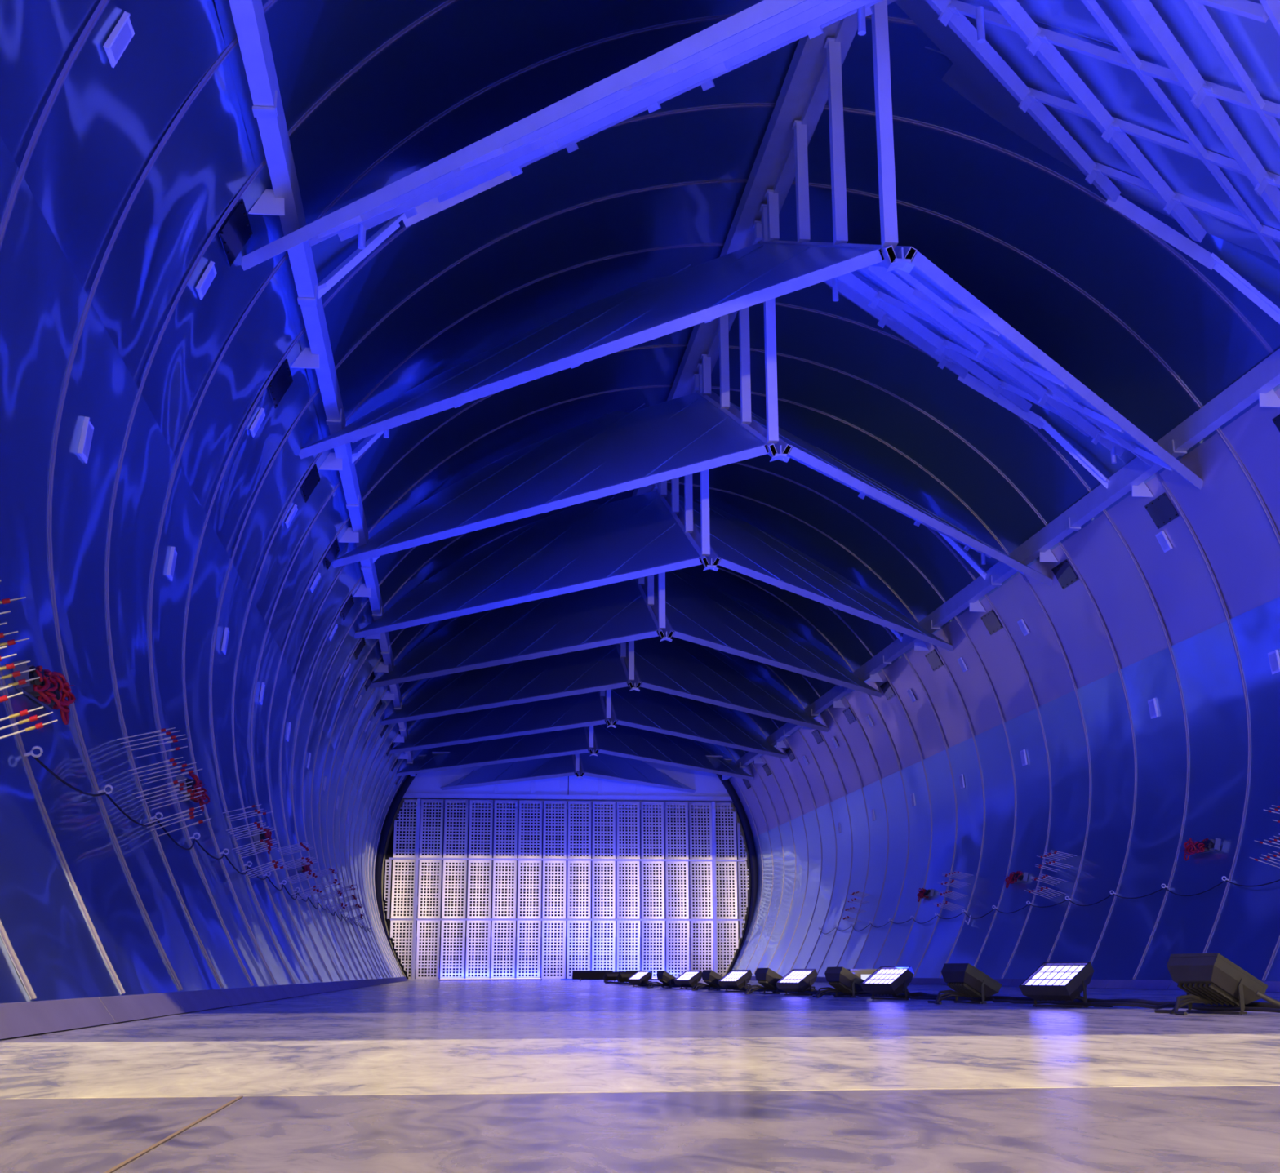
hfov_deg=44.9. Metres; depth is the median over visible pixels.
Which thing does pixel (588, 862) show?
perforated panel
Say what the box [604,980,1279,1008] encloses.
cable
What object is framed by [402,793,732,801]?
header beam
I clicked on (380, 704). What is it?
plate
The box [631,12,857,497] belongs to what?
ridge beam
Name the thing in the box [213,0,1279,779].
ceiling
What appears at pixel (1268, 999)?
lead
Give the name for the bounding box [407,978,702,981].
rail
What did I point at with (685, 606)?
roof truss
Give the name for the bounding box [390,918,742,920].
rail
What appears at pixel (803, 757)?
junction box
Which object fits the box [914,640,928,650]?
bracket
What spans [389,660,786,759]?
roof truss
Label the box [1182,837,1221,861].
rack
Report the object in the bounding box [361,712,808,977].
hoop
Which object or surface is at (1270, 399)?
bracket
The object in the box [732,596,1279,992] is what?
wall
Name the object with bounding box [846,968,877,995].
lamp
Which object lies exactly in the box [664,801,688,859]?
perforated panel
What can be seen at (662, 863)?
perforated panel
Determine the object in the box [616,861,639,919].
perforated panel
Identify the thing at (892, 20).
hoop
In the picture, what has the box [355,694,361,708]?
junction box
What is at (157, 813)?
hook
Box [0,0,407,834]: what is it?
wall
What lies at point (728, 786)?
arch gasket
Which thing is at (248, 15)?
beam
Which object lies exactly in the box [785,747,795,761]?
plate
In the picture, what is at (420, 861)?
perforated panel
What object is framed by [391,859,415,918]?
perforated panel
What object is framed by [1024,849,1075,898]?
cluster
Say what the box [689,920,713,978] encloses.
perforated panel
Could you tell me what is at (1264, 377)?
beam
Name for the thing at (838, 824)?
junction box
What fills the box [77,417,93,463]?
junction box
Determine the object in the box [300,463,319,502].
plate
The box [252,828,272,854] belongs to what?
rack
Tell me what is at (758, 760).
bracket
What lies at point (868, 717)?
junction box
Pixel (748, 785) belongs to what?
plate
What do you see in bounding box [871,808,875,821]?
junction box
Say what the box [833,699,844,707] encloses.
bracket
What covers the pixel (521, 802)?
perforated panel
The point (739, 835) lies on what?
perforated panel
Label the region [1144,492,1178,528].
plate
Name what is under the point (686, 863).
perforated panel
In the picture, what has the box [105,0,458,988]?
hoop
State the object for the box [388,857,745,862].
rail
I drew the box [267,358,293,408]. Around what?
plate
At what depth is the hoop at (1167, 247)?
12.55 m
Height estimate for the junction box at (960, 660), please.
0.191 m
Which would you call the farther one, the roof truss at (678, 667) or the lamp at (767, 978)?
the roof truss at (678, 667)
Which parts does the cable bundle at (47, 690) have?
rack frame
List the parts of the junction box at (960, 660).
lid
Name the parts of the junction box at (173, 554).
lid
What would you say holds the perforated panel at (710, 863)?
attached to the rail at (391, 919)
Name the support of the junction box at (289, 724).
attached to the wall at (43, 301)
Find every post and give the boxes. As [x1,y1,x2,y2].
[411,798,420,979]
[711,801,717,973]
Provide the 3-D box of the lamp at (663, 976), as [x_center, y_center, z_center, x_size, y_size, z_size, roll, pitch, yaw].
[0.246,4.341,17.119,0.362,0.191,0.375,1,-14,-6]
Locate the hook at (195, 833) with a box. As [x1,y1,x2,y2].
[189,832,200,839]
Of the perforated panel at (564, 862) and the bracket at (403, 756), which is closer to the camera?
the bracket at (403, 756)
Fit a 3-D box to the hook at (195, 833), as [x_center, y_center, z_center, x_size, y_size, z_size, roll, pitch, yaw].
[-2.734,1.532,9.510,0.072,0.045,0.020,2,-14,-10]
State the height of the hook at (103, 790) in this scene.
0.045 m
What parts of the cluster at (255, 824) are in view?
rod, rod, rod, rod, rod, rod, rod, rod, rod, rod, rod, rod, rod, rod, rod, rod, rod, rod, rod, rod, rod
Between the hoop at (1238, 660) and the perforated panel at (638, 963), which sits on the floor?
the perforated panel at (638, 963)
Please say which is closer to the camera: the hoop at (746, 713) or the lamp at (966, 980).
the lamp at (966, 980)
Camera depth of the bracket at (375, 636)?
21.59 m
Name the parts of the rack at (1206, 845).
rack frame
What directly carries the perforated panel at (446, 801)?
on the perforated panel at (445, 861)
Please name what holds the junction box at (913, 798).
attached to the wall at (1246, 931)
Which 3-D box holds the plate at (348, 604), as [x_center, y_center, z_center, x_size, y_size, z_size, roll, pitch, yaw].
[-3.608,0.258,19.116,0.131,0.238,0.450,1,-14,-6]
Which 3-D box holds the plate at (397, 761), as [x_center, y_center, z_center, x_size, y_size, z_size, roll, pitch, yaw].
[-5.321,3.876,33.604,0.131,0.238,0.450,1,-14,-6]
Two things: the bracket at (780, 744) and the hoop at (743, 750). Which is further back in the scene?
the hoop at (743, 750)
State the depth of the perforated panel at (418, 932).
36.91 m
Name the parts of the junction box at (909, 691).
lid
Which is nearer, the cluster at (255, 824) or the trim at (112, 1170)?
the trim at (112, 1170)
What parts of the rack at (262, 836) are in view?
rack frame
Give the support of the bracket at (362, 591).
attached to the wall at (105, 123)
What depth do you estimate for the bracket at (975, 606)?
20.06 m
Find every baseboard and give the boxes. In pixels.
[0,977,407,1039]
[750,976,1279,992]
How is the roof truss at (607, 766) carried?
hanging from the ridge beam at (803, 95)
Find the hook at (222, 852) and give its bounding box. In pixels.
[219,848,229,854]
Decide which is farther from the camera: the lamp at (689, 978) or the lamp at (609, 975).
the lamp at (609, 975)
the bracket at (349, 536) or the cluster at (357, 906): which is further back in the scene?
the cluster at (357, 906)
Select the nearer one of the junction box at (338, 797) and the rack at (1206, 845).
the rack at (1206, 845)
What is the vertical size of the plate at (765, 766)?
0.238 m
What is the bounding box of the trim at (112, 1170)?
[104,1096,243,1172]
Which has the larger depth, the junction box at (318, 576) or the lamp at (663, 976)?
the lamp at (663, 976)
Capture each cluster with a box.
[0,579,57,739]
[116,727,211,836]
[222,804,289,879]
[275,842,326,900]
[311,867,351,914]
[334,884,366,923]
[841,891,869,923]
[933,871,973,911]
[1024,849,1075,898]
[1248,804,1279,868]
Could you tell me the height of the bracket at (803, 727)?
0.166 m
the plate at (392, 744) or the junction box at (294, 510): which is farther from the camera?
the plate at (392, 744)
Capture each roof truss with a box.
[240,0,1279,324]
[298,0,1203,489]
[332,204,1052,586]
[354,363,952,651]
[369,482,881,697]
[380,631,828,732]
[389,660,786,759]
[396,697,754,780]
[405,728,729,796]
[440,729,696,792]
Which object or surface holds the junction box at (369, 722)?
attached to the wall at (105, 123)
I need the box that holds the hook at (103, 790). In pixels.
[97,784,113,794]
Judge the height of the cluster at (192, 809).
0.536 m
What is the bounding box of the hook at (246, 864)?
[243,861,252,866]
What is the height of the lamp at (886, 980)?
0.201 m
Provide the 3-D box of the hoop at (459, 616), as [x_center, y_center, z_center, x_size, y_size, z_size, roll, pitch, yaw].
[-0.354,3.061,26.303,9.276,6.939,0.058,1,-14,-6]
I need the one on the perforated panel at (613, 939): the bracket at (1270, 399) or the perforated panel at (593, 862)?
the perforated panel at (593, 862)
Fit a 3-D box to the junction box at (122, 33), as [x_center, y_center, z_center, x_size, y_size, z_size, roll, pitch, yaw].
[-2.331,-2.450,6.952,0.102,0.192,0.162,1,-14,-6]
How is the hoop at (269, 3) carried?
attached to the ceiling
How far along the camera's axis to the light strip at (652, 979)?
37.02 m
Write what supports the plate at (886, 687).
attached to the wall at (1239, 544)
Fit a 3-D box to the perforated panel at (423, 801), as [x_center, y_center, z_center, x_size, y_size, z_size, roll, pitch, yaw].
[-5.061,5.891,37.640,0.553,1.427,0.157,1,-14,-6]
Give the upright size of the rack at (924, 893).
0.207 m
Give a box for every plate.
[217,198,252,266]
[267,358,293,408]
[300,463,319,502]
[323,538,339,569]
[340,594,354,620]
[353,636,365,659]
[364,671,374,691]
[373,698,382,716]
[379,724,388,737]
[386,742,393,755]
[391,759,398,771]
[742,778,751,789]
[762,763,772,776]
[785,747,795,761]
[811,729,823,744]
[842,706,856,724]
[880,680,895,700]
[924,648,943,671]
[980,609,1002,635]
[1051,559,1078,589]
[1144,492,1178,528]
[1271,414,1279,431]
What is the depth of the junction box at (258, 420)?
11.73 m
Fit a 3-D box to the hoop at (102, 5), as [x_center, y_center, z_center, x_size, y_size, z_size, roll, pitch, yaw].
[1.929,-1.764,6.987,9.276,6.939,0.058,1,-14,-6]
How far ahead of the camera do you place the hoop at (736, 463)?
20.49 m
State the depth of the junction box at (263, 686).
15.17 m
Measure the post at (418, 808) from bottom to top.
4.248 m
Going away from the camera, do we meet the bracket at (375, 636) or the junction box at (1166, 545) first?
the junction box at (1166, 545)
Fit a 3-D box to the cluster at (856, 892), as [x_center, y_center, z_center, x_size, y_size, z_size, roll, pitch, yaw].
[3.764,5.620,27.146,0.462,0.532,0.529,1,-14,-6]
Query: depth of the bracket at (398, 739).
31.26 m
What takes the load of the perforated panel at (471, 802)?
on the perforated panel at (469, 862)
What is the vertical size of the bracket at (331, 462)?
0.166 m
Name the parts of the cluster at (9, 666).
rod, rod, rod, rod, rod, rod, rod, rod, rod, rod, rod, rod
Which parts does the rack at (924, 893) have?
rack frame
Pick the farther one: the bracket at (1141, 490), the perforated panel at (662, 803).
the perforated panel at (662, 803)
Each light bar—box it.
[572,970,613,981]
[626,970,652,978]
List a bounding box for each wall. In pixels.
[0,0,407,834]
[0,135,404,1003]
[383,807,746,979]
[728,388,1279,837]
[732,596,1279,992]
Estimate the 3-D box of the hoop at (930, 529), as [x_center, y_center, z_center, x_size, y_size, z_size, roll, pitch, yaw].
[0.502,1.251,19.059,9.276,6.939,0.058,1,-14,-6]
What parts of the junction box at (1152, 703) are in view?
lid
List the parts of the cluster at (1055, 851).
rod, rod, rod, rod, rod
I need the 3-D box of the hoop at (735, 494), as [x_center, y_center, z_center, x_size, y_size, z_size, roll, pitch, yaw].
[0.216,1.855,21.474,9.276,6.939,0.058,1,-14,-6]
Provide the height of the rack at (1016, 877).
0.201 m
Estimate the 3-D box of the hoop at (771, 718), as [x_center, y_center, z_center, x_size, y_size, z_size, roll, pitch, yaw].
[-0.925,4.267,31.132,9.276,6.939,0.058,1,-14,-6]
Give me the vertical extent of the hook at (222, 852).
0.045 m
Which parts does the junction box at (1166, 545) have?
lid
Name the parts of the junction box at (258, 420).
lid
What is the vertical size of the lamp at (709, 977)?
0.191 m
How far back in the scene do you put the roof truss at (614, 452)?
16.05 m
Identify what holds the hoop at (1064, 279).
attached to the ceiling
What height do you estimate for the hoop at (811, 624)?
6.939 m
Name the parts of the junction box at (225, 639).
lid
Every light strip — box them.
[439,978,542,980]
[581,977,657,980]
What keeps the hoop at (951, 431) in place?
attached to the ceiling
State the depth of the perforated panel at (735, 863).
38.07 m
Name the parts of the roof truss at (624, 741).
blade, hanger post, blade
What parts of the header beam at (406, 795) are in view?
splice plate, splice plate, splice plate, splice plate, splice plate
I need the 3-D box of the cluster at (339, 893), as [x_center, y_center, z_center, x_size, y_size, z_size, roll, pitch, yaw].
[-3.792,3.748,19.065,0.483,0.539,0.534,1,-14,-6]
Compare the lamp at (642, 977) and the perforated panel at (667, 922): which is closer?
the lamp at (642, 977)
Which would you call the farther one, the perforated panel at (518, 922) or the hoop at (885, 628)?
the perforated panel at (518, 922)
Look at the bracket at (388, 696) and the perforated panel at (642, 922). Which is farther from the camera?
the perforated panel at (642, 922)
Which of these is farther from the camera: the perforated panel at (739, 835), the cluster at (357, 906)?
the perforated panel at (739, 835)
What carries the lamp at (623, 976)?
on the floor
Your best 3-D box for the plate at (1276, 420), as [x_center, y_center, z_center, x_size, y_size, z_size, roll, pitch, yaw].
[5.399,-1.344,12.784,0.131,0.238,0.450,1,-14,-6]
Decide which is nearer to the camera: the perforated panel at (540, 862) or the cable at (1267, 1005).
the cable at (1267, 1005)
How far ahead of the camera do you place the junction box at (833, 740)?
28.73 m
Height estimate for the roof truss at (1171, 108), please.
2.410 m
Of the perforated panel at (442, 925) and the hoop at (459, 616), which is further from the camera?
the perforated panel at (442, 925)
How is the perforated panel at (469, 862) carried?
attached to the rail at (391, 919)
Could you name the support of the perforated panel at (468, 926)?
on the floor
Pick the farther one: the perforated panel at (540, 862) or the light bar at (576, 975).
the perforated panel at (540, 862)
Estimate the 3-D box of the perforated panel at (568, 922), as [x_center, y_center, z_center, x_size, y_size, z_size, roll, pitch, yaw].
[-1.482,8.753,37.348,0.580,1.396,0.210,1,-14,-6]
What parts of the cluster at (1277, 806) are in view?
rod, rod, rod, rod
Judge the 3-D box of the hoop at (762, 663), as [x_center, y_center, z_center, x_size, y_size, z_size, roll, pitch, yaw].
[-0.640,3.664,28.718,9.276,6.939,0.058,1,-14,-6]
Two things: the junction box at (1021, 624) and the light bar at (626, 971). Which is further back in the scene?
the light bar at (626, 971)
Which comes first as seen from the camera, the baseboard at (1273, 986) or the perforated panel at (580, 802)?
the baseboard at (1273, 986)
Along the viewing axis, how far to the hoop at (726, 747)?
35.79 m
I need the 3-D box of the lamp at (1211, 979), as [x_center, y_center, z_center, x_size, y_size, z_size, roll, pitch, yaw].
[2.240,1.574,6.129,0.393,0.238,0.395,1,-14,-6]
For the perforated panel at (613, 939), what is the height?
1.396 m
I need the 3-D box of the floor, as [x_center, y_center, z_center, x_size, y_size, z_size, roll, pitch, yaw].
[1.428,2.875,10.407,27.000,0.225,57.121,1,-14,-6]
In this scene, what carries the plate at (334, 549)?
attached to the wall at (105, 123)
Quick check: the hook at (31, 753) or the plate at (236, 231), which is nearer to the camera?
the hook at (31, 753)
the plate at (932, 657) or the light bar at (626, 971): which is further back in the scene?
the light bar at (626, 971)
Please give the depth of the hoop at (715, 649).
29.74 m
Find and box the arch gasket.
[375,773,758,977]
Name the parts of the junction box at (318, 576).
lid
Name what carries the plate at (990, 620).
attached to the wall at (1239, 544)
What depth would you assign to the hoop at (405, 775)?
36.94 m
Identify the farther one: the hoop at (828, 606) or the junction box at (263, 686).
the hoop at (828, 606)
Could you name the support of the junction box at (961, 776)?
attached to the wall at (1246, 931)
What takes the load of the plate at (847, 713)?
attached to the wall at (1239, 544)
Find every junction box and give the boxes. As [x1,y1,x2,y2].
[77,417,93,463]
[102,11,134,67]
[166,546,177,581]
[195,260,217,300]
[221,627,229,654]
[249,407,265,437]
[258,682,265,705]
[284,504,297,528]
[286,722,291,742]
[306,752,311,769]
[310,573,320,592]
[323,776,326,791]
[328,623,337,640]
[336,795,339,808]
[343,662,351,678]
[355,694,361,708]
[364,720,370,732]
[802,755,808,765]
[831,737,838,747]
[837,822,840,833]
[866,715,874,727]
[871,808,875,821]
[906,688,915,702]
[910,793,915,806]
[957,657,968,672]
[958,773,964,788]
[1017,618,1030,635]
[1019,749,1027,766]
[1147,697,1158,719]
[1155,530,1173,552]
[1267,649,1279,674]
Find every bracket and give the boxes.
[248,189,284,215]
[290,347,319,368]
[318,452,342,470]
[338,527,359,542]
[353,583,371,596]
[364,633,380,639]
[373,662,388,672]
[382,690,394,700]
[393,733,404,742]
[397,751,408,759]
[754,756,763,763]
[776,740,786,747]
[802,726,813,729]
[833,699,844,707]
[869,672,883,682]
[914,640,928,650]
[968,600,986,612]
[1039,548,1057,562]
[1131,481,1153,497]
[1258,389,1279,407]
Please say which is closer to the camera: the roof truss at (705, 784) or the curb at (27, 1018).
the curb at (27, 1018)
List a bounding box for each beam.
[228,0,415,776]
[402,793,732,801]
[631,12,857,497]
[722,348,1279,780]
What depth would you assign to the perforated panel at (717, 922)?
37.74 m
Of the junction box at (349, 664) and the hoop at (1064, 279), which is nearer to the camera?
the hoop at (1064, 279)
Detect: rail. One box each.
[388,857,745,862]
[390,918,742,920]
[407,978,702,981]
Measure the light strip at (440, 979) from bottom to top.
0.041 m
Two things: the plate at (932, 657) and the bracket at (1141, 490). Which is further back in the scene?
the plate at (932, 657)
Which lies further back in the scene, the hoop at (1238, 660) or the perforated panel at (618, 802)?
the perforated panel at (618, 802)
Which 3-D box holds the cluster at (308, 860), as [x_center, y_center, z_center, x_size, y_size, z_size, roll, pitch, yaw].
[-3.365,2.836,15.421,0.474,0.544,0.530,1,-14,-6]
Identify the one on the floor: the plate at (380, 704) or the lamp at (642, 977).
the lamp at (642, 977)
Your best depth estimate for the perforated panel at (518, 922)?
37.19 m
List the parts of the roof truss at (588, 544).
hanger post, hanger post, hanger post, hanger post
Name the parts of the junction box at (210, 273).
lid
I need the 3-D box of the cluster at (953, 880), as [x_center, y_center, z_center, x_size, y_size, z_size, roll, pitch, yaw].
[4.391,4.289,21.810,0.471,0.528,0.535,1,-14,-6]
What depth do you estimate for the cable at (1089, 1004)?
7.57 m
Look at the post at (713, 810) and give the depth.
37.90 m
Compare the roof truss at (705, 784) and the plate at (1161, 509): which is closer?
the plate at (1161, 509)
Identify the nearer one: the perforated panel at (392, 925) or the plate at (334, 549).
the plate at (334, 549)
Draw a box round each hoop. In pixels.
[0,0,125,994]
[0,918,36,999]
[47,0,277,991]
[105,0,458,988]
[148,13,918,986]
[182,102,1274,985]
[209,178,1279,983]
[231,243,1251,982]
[250,302,1189,982]
[266,344,1137,981]
[280,385,1091,980]
[291,451,1051,980]
[302,462,1016,979]
[311,481,985,979]
[319,524,957,978]
[326,604,932,978]
[333,566,909,978]
[338,616,888,977]
[343,588,870,977]
[348,662,853,977]
[353,648,836,977]
[357,718,822,977]
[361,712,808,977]
[364,752,795,976]
[368,750,784,977]
[371,746,773,977]
[373,775,763,977]
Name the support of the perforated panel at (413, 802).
attached to the rail at (454, 859)
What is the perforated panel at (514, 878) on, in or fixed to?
on the perforated panel at (493, 922)
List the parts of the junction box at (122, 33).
lid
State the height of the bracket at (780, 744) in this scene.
0.166 m
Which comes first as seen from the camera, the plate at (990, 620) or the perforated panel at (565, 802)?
the plate at (990, 620)
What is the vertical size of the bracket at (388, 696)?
0.166 m
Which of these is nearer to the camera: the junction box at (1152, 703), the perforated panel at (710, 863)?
the junction box at (1152, 703)
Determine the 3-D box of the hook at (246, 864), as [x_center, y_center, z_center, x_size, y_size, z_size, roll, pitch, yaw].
[-3.019,2.135,11.924,0.072,0.045,0.020,2,-14,-10]
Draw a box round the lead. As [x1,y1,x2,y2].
[1255,991,1279,1007]
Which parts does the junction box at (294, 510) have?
lid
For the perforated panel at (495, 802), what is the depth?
37.80 m
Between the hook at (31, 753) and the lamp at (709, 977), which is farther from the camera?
the lamp at (709, 977)
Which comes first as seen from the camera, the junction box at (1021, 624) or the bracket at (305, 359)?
the bracket at (305, 359)
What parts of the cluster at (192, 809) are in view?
rod, rod, rod, rod, rod, rod, rod, rod, rod, rod, rod, rod, rod, rod, rod, rod, rod, rod, rod, rod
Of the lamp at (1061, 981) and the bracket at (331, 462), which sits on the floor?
the lamp at (1061, 981)
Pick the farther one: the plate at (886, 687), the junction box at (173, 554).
the plate at (886, 687)
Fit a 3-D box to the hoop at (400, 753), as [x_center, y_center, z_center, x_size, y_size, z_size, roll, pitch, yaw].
[-1.211,4.870,33.547,9.276,6.939,0.058,1,-14,-6]
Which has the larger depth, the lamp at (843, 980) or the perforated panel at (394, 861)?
the perforated panel at (394, 861)
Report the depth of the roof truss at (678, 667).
27.01 m
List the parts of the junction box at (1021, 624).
lid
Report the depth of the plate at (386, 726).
28.77 m
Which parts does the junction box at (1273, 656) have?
lid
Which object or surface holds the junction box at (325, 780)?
attached to the wall at (43, 301)
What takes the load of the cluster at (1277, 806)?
attached to the wall at (1246, 931)
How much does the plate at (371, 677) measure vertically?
0.238 m
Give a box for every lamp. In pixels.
[603,971,619,982]
[616,971,635,982]
[626,970,653,986]
[647,970,675,988]
[673,970,711,989]
[691,969,722,991]
[717,969,754,991]
[744,968,782,994]
[775,968,831,995]
[812,967,863,998]
[846,968,877,995]
[860,966,920,999]
[927,963,1002,1004]
[1018,962,1112,1008]
[1154,953,1267,1015]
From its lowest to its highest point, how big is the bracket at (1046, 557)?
0.166 m
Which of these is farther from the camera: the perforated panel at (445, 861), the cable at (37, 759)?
the perforated panel at (445, 861)
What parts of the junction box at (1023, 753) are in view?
lid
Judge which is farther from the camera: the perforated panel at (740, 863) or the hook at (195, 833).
the perforated panel at (740, 863)
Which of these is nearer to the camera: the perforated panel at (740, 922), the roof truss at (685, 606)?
the roof truss at (685, 606)
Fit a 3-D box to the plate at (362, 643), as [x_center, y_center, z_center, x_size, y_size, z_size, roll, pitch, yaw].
[-3.893,0.861,21.531,0.131,0.238,0.450,1,-14,-6]
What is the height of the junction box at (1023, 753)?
0.200 m
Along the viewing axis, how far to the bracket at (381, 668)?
24.02 m
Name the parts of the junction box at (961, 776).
lid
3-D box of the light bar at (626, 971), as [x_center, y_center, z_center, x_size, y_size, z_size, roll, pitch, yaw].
[-0.023,8.658,34.491,0.585,0.220,0.179,1,-14,-6]
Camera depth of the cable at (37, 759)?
8.52 m
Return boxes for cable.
[32,756,370,933]
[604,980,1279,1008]
[607,980,1279,1013]
[820,879,1279,933]
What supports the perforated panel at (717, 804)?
on the perforated panel at (735, 863)
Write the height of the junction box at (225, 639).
0.200 m
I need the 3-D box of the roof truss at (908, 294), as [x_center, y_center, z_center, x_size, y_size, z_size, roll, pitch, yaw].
[1.296,-2.460,12.810,8.250,2.410,5.958,1,-14,-6]
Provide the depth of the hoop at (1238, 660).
14.41 m
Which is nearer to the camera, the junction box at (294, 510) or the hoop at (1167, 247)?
the hoop at (1167, 247)
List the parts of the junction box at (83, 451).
lid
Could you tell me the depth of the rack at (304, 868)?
17.10 m
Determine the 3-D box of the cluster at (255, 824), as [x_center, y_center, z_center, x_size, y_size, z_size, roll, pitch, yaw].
[-2.941,1.952,11.866,0.478,0.535,0.522,1,-14,-6]
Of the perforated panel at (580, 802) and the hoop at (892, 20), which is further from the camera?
the perforated panel at (580, 802)
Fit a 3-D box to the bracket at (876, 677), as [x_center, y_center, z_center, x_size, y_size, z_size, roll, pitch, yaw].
[3.796,1.451,24.901,0.218,0.166,0.014,1,-14,-6]
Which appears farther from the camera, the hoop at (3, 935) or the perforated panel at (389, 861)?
the perforated panel at (389, 861)
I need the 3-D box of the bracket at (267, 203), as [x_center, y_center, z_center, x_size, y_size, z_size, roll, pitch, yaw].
[-2.294,-2.367,9.540,0.218,0.166,0.014,1,-14,-6]
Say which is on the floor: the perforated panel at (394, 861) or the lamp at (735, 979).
the lamp at (735, 979)
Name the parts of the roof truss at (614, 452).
hanger post, hanger post, hanger post, hanger post, hanger post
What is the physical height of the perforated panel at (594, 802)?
1.427 m
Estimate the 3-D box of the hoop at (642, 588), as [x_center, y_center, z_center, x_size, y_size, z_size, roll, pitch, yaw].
[-0.497,3.362,27.510,9.276,6.939,0.058,1,-14,-6]
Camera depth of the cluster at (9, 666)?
5.06 m
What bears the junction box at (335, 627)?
attached to the wall at (105, 123)
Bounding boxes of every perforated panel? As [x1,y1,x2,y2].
[384,859,391,919]
[390,920,413,979]
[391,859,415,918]
[392,800,417,857]
[415,920,440,979]
[417,859,442,918]
[418,799,444,857]
[440,920,466,978]
[441,859,466,918]
[443,799,468,857]
[465,920,490,978]
[466,860,492,918]
[468,800,493,857]
[490,920,515,978]
[492,860,516,918]
[493,800,518,857]
[515,920,541,978]
[516,860,542,918]
[518,800,542,858]
[541,920,565,978]
[542,800,567,858]
[542,860,566,918]
[566,860,591,919]
[566,920,591,978]
[567,800,591,858]
[591,800,615,858]
[591,860,615,919]
[591,920,615,971]
[616,800,639,858]
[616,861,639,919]
[616,920,640,971]
[640,801,664,858]
[640,861,665,919]
[640,920,665,977]
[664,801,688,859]
[665,861,689,919]
[665,920,689,977]
[688,801,711,859]
[689,861,712,919]
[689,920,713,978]
[715,802,737,859]
[715,861,737,919]
[716,920,737,976]
[737,822,746,860]
[737,861,749,919]
[739,920,745,937]
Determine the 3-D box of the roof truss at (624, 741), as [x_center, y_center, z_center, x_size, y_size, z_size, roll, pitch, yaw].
[-1.274,2.968,34.540,8.250,2.410,5.958,1,-14,-6]
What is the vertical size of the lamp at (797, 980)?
0.190 m
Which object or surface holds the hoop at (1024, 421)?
attached to the ceiling
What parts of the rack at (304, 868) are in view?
rack frame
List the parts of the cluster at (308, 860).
rod, rod, rod, rod, rod, rod, rod, rod, rod, rod, rod, rod, rod, rod, rod, rod, rod, rod, rod, rod, rod, rod, rod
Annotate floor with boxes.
[0,979,1279,1172]
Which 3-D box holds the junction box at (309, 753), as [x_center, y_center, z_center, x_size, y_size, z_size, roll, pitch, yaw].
[-4.280,2.262,20.066,0.044,0.200,0.162,1,-14,-6]
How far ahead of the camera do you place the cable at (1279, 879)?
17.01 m
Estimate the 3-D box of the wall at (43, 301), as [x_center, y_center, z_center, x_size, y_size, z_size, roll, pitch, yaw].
[-4.007,3.469,19.934,1.022,3.619,35.431,1,-14,-6]
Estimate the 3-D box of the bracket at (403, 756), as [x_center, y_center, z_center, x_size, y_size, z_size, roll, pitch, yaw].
[-5.149,3.664,33.687,0.218,0.166,0.014,1,-14,-6]
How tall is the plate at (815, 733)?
0.238 m
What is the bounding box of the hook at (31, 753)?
[23,746,43,757]
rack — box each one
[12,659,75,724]
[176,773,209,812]
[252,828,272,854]
[295,859,311,879]
[916,888,934,902]
[1004,871,1028,888]
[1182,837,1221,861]
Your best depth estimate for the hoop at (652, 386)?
18.25 m
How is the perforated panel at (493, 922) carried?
on the floor
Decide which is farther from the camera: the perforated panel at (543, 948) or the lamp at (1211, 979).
the perforated panel at (543, 948)
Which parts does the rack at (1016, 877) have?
rack frame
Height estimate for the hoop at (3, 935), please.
6.939 m
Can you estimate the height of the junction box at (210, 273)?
0.192 m
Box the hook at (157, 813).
[150,812,163,819]
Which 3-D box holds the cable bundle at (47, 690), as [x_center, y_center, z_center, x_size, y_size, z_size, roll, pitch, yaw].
[-2.473,0.440,6.472,0.129,0.202,0.638,1,-14,-6]
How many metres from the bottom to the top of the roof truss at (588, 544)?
2.410 m
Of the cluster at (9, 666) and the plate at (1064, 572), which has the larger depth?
the plate at (1064, 572)
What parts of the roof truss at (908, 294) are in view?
hanger post, hanger post, hanger post, hanger post, hanger post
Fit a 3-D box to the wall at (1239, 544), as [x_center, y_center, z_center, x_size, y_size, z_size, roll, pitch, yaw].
[4.595,1.233,21.509,0.766,1.518,35.431,1,-14,-6]
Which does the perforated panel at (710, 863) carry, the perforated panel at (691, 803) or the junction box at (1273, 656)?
the perforated panel at (691, 803)

